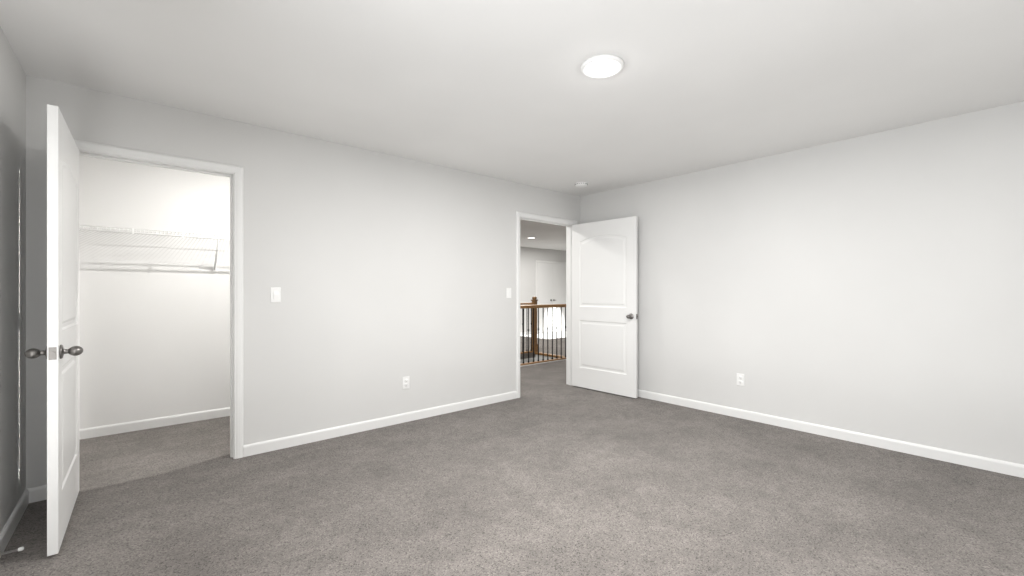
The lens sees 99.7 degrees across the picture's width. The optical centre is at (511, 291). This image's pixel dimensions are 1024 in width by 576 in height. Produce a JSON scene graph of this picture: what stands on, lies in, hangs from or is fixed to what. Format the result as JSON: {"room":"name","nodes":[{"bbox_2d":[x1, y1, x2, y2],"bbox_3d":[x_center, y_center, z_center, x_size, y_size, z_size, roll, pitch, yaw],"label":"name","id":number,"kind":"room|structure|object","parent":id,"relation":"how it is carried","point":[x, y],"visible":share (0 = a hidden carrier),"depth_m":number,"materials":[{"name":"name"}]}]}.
{"room":"empty bedroom","nodes":[
{"label":"empty bedroom","id":0,"kind":"room"},
{"bbox_2d":[0,26,25,532],"bbox_3d":[-1.373,-0.014,0.750,0.120,2.440,4.650,0,0,-41],"label":"wall","id":1,"kind":"structure","parent":0,"point":[12,280],"depth_m":2.20,"materials":[{"name":"paint"}]},
{"bbox_2d":[0,486,39,557],"bbox_3d":[-1.326,1.165,0.810,0.030,0.083,4.380,0,0,-41],"label":"baseboard","id":2,"kind":"structure","parent":1,"relation":"attached to","point":[34,494],"depth_m":2.24,"materials":[{"name":"paint"}]},
{"bbox_2d":[0,547,23,555],"bbox_3d":[-2.237,1.161,1.926,0.082,0.022,0.021,0,0,-41],"label":"spring","id":3,"kind":"object","parent":2,"relation":"attached to","point":[18,550],"visible":1,"depth_m":1.93,"materials":[{"name":"grey metal"}]},
{"bbox_2d":[40,485,46,498],"bbox_3d":[-3.207,1.165,2.991,0.030,0.083,1.140,0,0,-41],"label":"baseboard","id":4,"kind":"structure","parent":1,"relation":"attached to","point":[41,487],"depth_m":2.49,"materials":[{"name":"paint"}]},
{"bbox_2d":[79,155,229,428],"bbox_3d":[-2.627,-0.014,4.377,2.720,2.440,0.120,0,0,-41],"label":"wall","id":5,"kind":"structure","parent":0,"point":[154,326],"depth_m":3.82,"materials":[{"name":"paint"}]},
{"bbox_2d":[79,225,229,271],"bbox_3d":[-2.530,-0.350,4.173,2.599,0.333,0.314,0,0,-41],"label":"wire closet shelf","id":6,"kind":"object","parent":5,"relation":"attached to","point":[165,234],"visible":0.44,"depth_m":3.65,"materials":[{"name":"white metal"}]},
{"bbox_2d":[79,407,229,439],"bbox_3d":[-2.629,1.165,4.288,2.600,0.083,0.013,0,0,-41],"label":"baseboard","id":7,"kind":"structure","parent":5,"relation":"attached to","point":[92,432],"depth_m":3.81,"materials":[{"name":"paint"}]},
{"bbox_2d":[26,75,579,488],"bbox_3d":[1.691,-0.014,6.384,12.120,2.440,0.120,0,0,-41],"label":"wall","id":8,"kind":"structure","parent":0,"point":[386,273],"depth_m":3.59,"materials":[{"name":"paint"}]},
{"bbox_2d":[24,104,82,555],"bbox_3d":[-2.345,0.175,2.268,0.189,2.036,0.839,0,0,-40],"label":"closet door","id":9,"kind":"structure","parent":8,"relation":"in","point":[63,351],"depth_m":2.04,"materials":[{"name":"paint"}]},
{"bbox_2d":[74,139,243,458],"bbox_3d":[-2.362,0.149,2.889,0.951,2.114,0.155,0,0,-41],"label":"door frame","id":10,"kind":"structure","parent":8,"relation":"attached to","point":[234,173],"depth_m":3.12,"materials":[{"name":"paint"}]},
{"bbox_2d":[271,287,280,301],"bbox_3d":[-1.798,0.026,3.288,0.070,0.115,0.012,0,0,-41],"label":"light switch","id":11,"kind":"object","parent":8,"relation":"attached to","point":[275,294],"visible":1,"depth_m":3.29,"materials":[{"name":"white plastic"}]},
{"bbox_2d":[244,391,516,456],"bbox_3d":[-0.954,1.165,4.015,2.652,0.083,0.013,0,0,-41],"label":"baseboard","id":12,"kind":"structure","parent":8,"relation":"attached to","point":[304,438],"depth_m":3.74,"materials":[{"name":"paint"}]},
{"bbox_2d":[403,376,408,388],"bbox_3d":[-0.979,0.844,3.995,0.070,0.115,0.010,0,0,-41],"label":"electrical outlet","id":13,"kind":"object","parent":8,"relation":"attached to","point":[406,382],"visible":1,"depth_m":3.99,"materials":[{"name":"white plastic"}]},
{"bbox_2d":[506,288,510,297],"bbox_3d":[-0.033,0.016,4.810,0.070,0.115,0.012,0,0,-41],"label":"light switch","id":14,"kind":"object","parent":8,"relation":"attached to","point":[508,292],"visible":1,"depth_m":4.80,"materials":[{"name":"white plastic"}]},
{"bbox_2d":[516,211,576,397],"bbox_3d":[0.401,0.149,5.272,1.042,2.114,0.155,0,0,-41],"label":"door frame","id":15,"kind":"structure","parent":8,"relation":"attached to","point":[567,223],"depth_m":5.38,"materials":[{"name":"paint"}]},
{"bbox_2d":[572,216,637,397],"bbox_3d":[1.086,0.175,5.167,0.189,2.036,0.930,0,0,-43],"label":"entry door","id":16,"kind":"structure","parent":8,"relation":"in","point":[604,305],"depth_m":5.11,"materials":[{"name":"paint"}]},
{"bbox_2d":[0,331,1023,575],"bbox_3d":[1.514,1.254,6.589,12.120,0.104,9.720,0,0,-41],"label":"floor","id":17,"kind":"structure","parent":0,"point":[573,481],"depth_m":2.47,"materials":[{"name":"carpet"}]},
{"bbox_2d":[520,296,537,353],"bbox_3d":[0.110,0.650,7.636,1.882,1.111,1.134,0,0,-41],"label":"stair railing","id":18,"kind":"object","parent":17,"relation":"on","point":[534,300],"visible":0.21,"depth_m":8.55,"materials":[{"name":"paint"}]},
{"bbox_2d":[520,304,565,366],"bbox_3d":[0.399,0.713,7.205,1.795,0.986,0.100,0,0,-41],"label":"stair railing","id":19,"kind":"object","parent":17,"relation":"on","point":[543,306],"visible":0.6,"depth_m":7.31,"materials":[{"name":"paint"}]},
{"bbox_2d":[0,0,1023,250],"bbox_3d":[1.475,-1.284,6.634,12.120,0.100,9.840,0,0,-41],"label":"ceiling","id":20,"kind":"structure","parent":0,"point":[508,90],"depth_m":2.41,"materials":[{"name":"paint"}]},
{"bbox_2d":[575,182,587,187],"bbox_3d":[0.790,-1.213,4.925,0.144,0.042,0.144,0,0,-41],"label":"smoke detector","id":21,"kind":"object","parent":20,"relation":"attached to","point":[581,184],"visible":1,"depth_m":4.88,"materials":[{"name":"white plastic"}]},
{"bbox_2d":[581,54,623,78],"bbox_3d":[0.493,-1.224,2.361,0.230,0.019,0.230,0,0,-41],"label":"recessed light","id":22,"kind":"object","parent":20,"relation":"in","point":[602,66],"visible":0.98,"depth_m":2.34,"materials":[{"name":"white plastic"}]},
{"bbox_2d":[520,357,534,362],"bbox_3d":[-0.938,2.656,7.365,3.740,2.700,0.020,0,0,-41],"label":"wall","id":23,"kind":"structure","parent":0,"point":[526,360],"depth_m":8.39,"materials":[{"name":"paint"}]},
{"bbox_2d":[520,247,565,333],"bbox_3d":[-0.624,-0.014,11.242,9.280,2.440,0.120,0,0,-41],"label":"wall","id":24,"kind":"structure","parent":0,"point":[529,257],"depth_m":12.12,"materials":[{"name":"paint"}]},
{"bbox_2d":[536,260,565,332],"bbox_3d":[1.200,0.160,12.695,1.344,2.092,0.058,0,0,-41],"label":"double door","id":25,"kind":"structure","parent":24,"relation":"in","point":[550,282],"depth_m":12.66,"materials":[{"name":"paint"}]},
{"bbox_2d":[580,101,1023,464],"bbox_3d":[2.414,-0.014,3.938,0.120,2.440,4.530,0,0,-41],"label":"wall","id":26,"kind":"structure","parent":0,"point":[871,284],"depth_m":3.46,"materials":[{"name":"paint"}]},
{"bbox_2d":[737,373,743,385],"bbox_3d":[2.176,0.840,4.114,0.010,0.115,0.070,0,0,-41],"label":"electrical outlet","id":27,"kind":"object","parent":26,"relation":"attached to","point":[740,379],"visible":1,"depth_m":4.11,"materials":[{"name":"white plastic"}]},
{"bbox_2d":[638,389,1023,477],"bbox_3d":[2.308,1.165,3.946,0.030,0.083,4.380,0,0,-41],"label":"baseboard","id":28,"kind":"structure","parent":26,"relation":"attached to","point":[999,466],"depth_m":3.44,"materials":[{"name":"paint"}]},
{"bbox_3d":[-0.636,4.056,6.999,3.720,0.100,0.930,0,0,-41],"label":"floor","id":29,"kind":"structure","parent":0,"visible":0},
{"bbox_2d":[535,352,564,360],"bbox_3d":[-0.639,2.756,6.996,3.830,3.109,0.922,0,0,-41],"label":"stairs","id":30,"kind":"structure","parent":29,"relation":"on","point":[545,356],"depth_m":8.37,"materials":[{"name":"wood"}]}
]}

